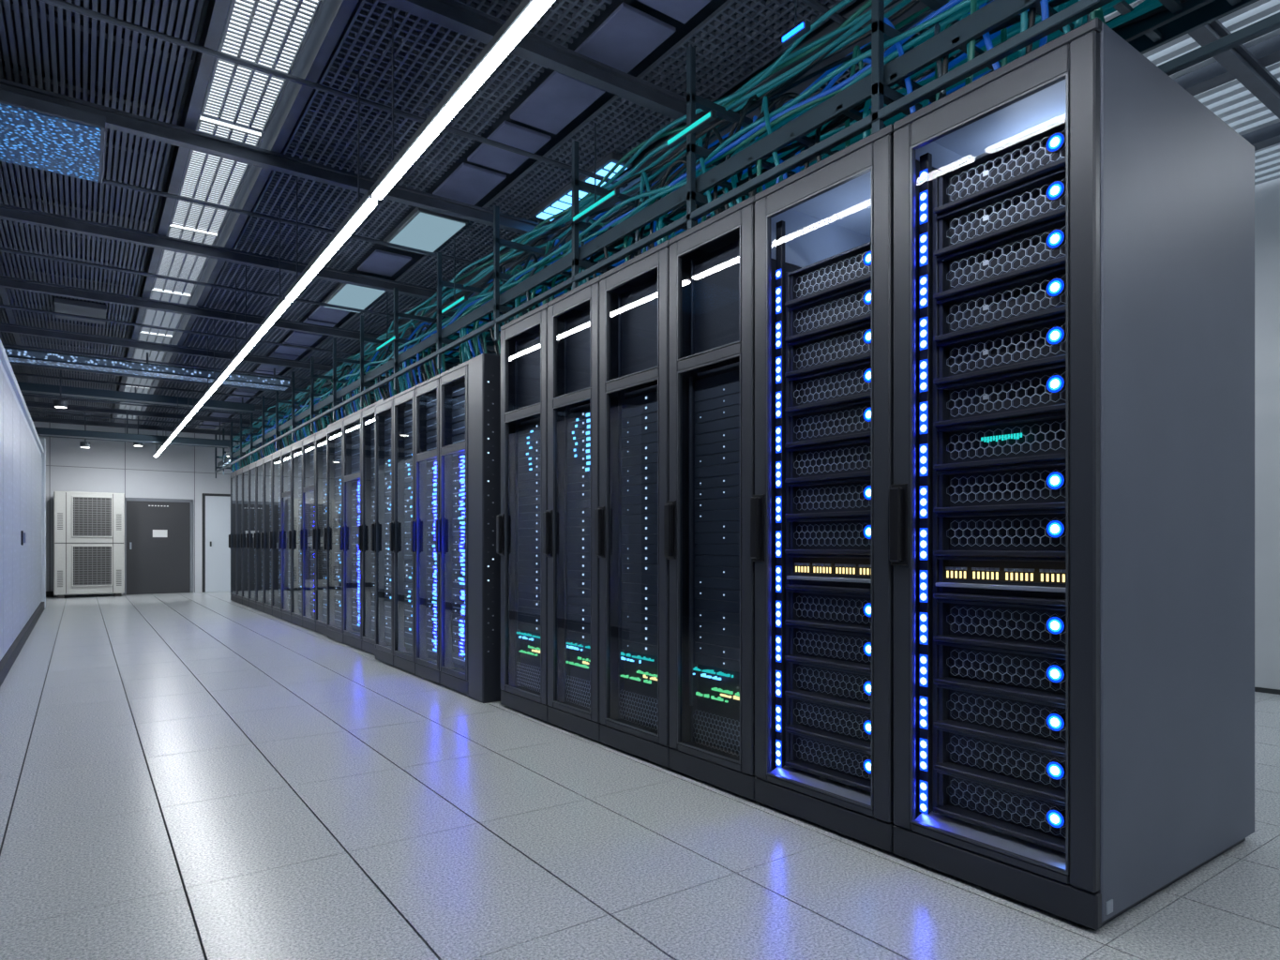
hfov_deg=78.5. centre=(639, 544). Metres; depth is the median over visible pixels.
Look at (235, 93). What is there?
roof light
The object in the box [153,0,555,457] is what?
linear pendant light
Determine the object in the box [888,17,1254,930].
rack
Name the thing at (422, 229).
panel light
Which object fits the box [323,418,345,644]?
rack
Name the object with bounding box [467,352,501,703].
tall cabinet
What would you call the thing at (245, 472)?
rack
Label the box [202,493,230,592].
door
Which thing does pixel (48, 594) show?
baseboard
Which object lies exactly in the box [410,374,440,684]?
rack
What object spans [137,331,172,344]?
roof light
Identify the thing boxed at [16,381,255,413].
cable tray
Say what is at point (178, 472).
wall
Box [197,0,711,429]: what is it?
ceiling tiles
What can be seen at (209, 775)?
floor
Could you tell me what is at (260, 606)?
rack
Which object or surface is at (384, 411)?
rack
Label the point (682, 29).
ceiling
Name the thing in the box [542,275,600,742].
rack
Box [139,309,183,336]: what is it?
roof light
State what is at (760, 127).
overhead cables
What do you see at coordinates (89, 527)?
air conditioning unit
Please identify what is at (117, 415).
roof light
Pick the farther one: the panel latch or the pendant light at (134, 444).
the pendant light at (134, 444)
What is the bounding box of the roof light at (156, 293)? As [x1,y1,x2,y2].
[149,288,190,304]
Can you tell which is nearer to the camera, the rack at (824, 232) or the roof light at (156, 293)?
the rack at (824, 232)
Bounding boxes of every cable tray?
[3,346,289,391]
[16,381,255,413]
[35,410,230,448]
[214,0,1279,478]
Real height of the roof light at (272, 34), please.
0.040 m
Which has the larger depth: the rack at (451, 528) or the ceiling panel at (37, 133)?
the rack at (451, 528)
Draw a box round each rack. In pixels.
[228,470,237,602]
[234,467,242,604]
[240,464,249,606]
[246,461,255,609]
[253,457,264,612]
[260,453,272,616]
[269,449,281,618]
[278,444,291,622]
[288,438,302,626]
[300,433,316,632]
[312,427,327,635]
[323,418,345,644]
[339,408,361,649]
[358,398,387,655]
[370,395,394,666]
[389,385,416,675]
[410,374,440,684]
[435,360,468,694]
[496,301,548,722]
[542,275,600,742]
[594,240,670,768]
[663,195,755,801]
[750,123,894,853]
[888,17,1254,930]
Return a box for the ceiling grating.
[142,0,993,432]
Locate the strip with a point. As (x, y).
(562, 200)
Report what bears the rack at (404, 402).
on the floor
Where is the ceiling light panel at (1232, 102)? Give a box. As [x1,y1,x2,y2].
[1103,0,1279,185]
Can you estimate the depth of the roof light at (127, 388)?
13.38 m
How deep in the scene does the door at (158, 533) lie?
17.27 m
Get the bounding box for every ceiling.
[0,0,922,423]
[0,0,1279,437]
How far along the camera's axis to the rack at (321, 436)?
9.58 m
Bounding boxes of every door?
[122,497,193,594]
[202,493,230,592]
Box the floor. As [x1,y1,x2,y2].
[0,591,1279,959]
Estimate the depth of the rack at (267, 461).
12.28 m
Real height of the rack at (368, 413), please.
2.450 m
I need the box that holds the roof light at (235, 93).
[200,57,287,133]
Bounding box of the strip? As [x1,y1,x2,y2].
[530,151,632,222]
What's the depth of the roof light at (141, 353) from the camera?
10.92 m
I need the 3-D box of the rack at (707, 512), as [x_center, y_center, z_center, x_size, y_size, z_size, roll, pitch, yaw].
[0.782,-0.189,3.828,1.254,2.530,0.575,0,0,-36]
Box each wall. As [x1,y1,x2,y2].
[0,338,45,661]
[32,408,251,596]
[1254,178,1279,690]
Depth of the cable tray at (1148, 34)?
3.56 m
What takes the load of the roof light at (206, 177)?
attached to the ceiling at (1248, 66)
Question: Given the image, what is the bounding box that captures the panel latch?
[20,530,25,545]
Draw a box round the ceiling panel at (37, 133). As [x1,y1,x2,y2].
[0,88,105,182]
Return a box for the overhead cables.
[219,0,1188,472]
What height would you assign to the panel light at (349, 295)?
0.055 m
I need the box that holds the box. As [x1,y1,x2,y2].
[53,297,106,324]
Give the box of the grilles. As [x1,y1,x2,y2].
[0,0,204,421]
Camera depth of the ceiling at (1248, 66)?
5.24 m
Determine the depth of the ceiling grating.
5.03 m
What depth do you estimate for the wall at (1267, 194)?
5.69 m
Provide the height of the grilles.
0.069 m
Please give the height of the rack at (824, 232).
2.530 m
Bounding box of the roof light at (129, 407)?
[118,404,142,410]
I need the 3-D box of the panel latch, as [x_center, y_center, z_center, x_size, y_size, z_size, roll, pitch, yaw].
[-6.803,-0.074,8.651,0.037,0.161,0.138,0,0,-36]
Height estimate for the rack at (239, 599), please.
2.450 m
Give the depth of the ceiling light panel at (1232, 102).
4.55 m
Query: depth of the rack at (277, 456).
11.73 m
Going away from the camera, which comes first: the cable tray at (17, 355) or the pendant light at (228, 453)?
the cable tray at (17, 355)
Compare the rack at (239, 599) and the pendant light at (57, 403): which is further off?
the rack at (239, 599)
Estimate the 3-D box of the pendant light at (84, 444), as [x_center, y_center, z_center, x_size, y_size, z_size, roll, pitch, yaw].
[-10.297,-2.290,14.550,0.160,0.972,0.160,0,0,-36]
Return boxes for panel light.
[321,283,385,313]
[383,207,468,255]
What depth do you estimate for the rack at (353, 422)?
8.40 m
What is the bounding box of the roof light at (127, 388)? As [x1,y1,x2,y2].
[121,385,150,405]
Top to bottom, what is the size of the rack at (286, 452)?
2.450 m
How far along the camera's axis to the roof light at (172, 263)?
7.37 m
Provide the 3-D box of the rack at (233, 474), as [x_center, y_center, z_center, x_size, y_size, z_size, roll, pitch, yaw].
[-7.191,-0.148,15.057,1.184,2.450,0.668,0,0,-36]
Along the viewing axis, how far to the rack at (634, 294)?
4.07 m
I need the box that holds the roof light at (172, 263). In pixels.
[151,224,217,295]
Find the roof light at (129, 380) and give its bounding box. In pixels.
[124,376,153,388]
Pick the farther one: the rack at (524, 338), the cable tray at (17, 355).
the cable tray at (17, 355)
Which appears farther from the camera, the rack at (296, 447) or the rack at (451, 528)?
the rack at (296, 447)
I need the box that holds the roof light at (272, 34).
[217,0,323,75]
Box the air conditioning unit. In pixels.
[53,491,124,598]
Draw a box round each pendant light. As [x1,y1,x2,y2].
[53,369,67,408]
[79,404,90,448]
[133,416,142,446]
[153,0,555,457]
[225,415,234,456]
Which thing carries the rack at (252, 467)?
on the floor
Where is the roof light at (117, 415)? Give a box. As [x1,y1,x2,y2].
[116,414,137,419]
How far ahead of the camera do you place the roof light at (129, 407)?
15.09 m
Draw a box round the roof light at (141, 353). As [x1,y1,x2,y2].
[132,348,165,364]
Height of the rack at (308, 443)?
2.450 m
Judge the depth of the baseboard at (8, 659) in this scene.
7.76 m
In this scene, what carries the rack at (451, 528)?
on the floor
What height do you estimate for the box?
0.057 m
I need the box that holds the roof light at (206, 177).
[169,116,261,234]
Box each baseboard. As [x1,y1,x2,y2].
[0,602,44,686]
[45,591,53,597]
[1254,686,1279,694]
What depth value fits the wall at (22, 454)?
8.33 m
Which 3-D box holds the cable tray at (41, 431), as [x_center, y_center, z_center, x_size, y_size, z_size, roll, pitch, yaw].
[-10.105,-2.167,13.726,5.198,0.552,0.368,0,0,-36]
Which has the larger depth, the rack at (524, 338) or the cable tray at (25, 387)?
the cable tray at (25, 387)
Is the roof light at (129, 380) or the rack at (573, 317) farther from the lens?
the roof light at (129, 380)
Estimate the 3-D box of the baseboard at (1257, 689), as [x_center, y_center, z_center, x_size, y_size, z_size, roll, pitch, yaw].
[0.827,1.059,10.903,0.017,0.034,23.690,0,0,-36]

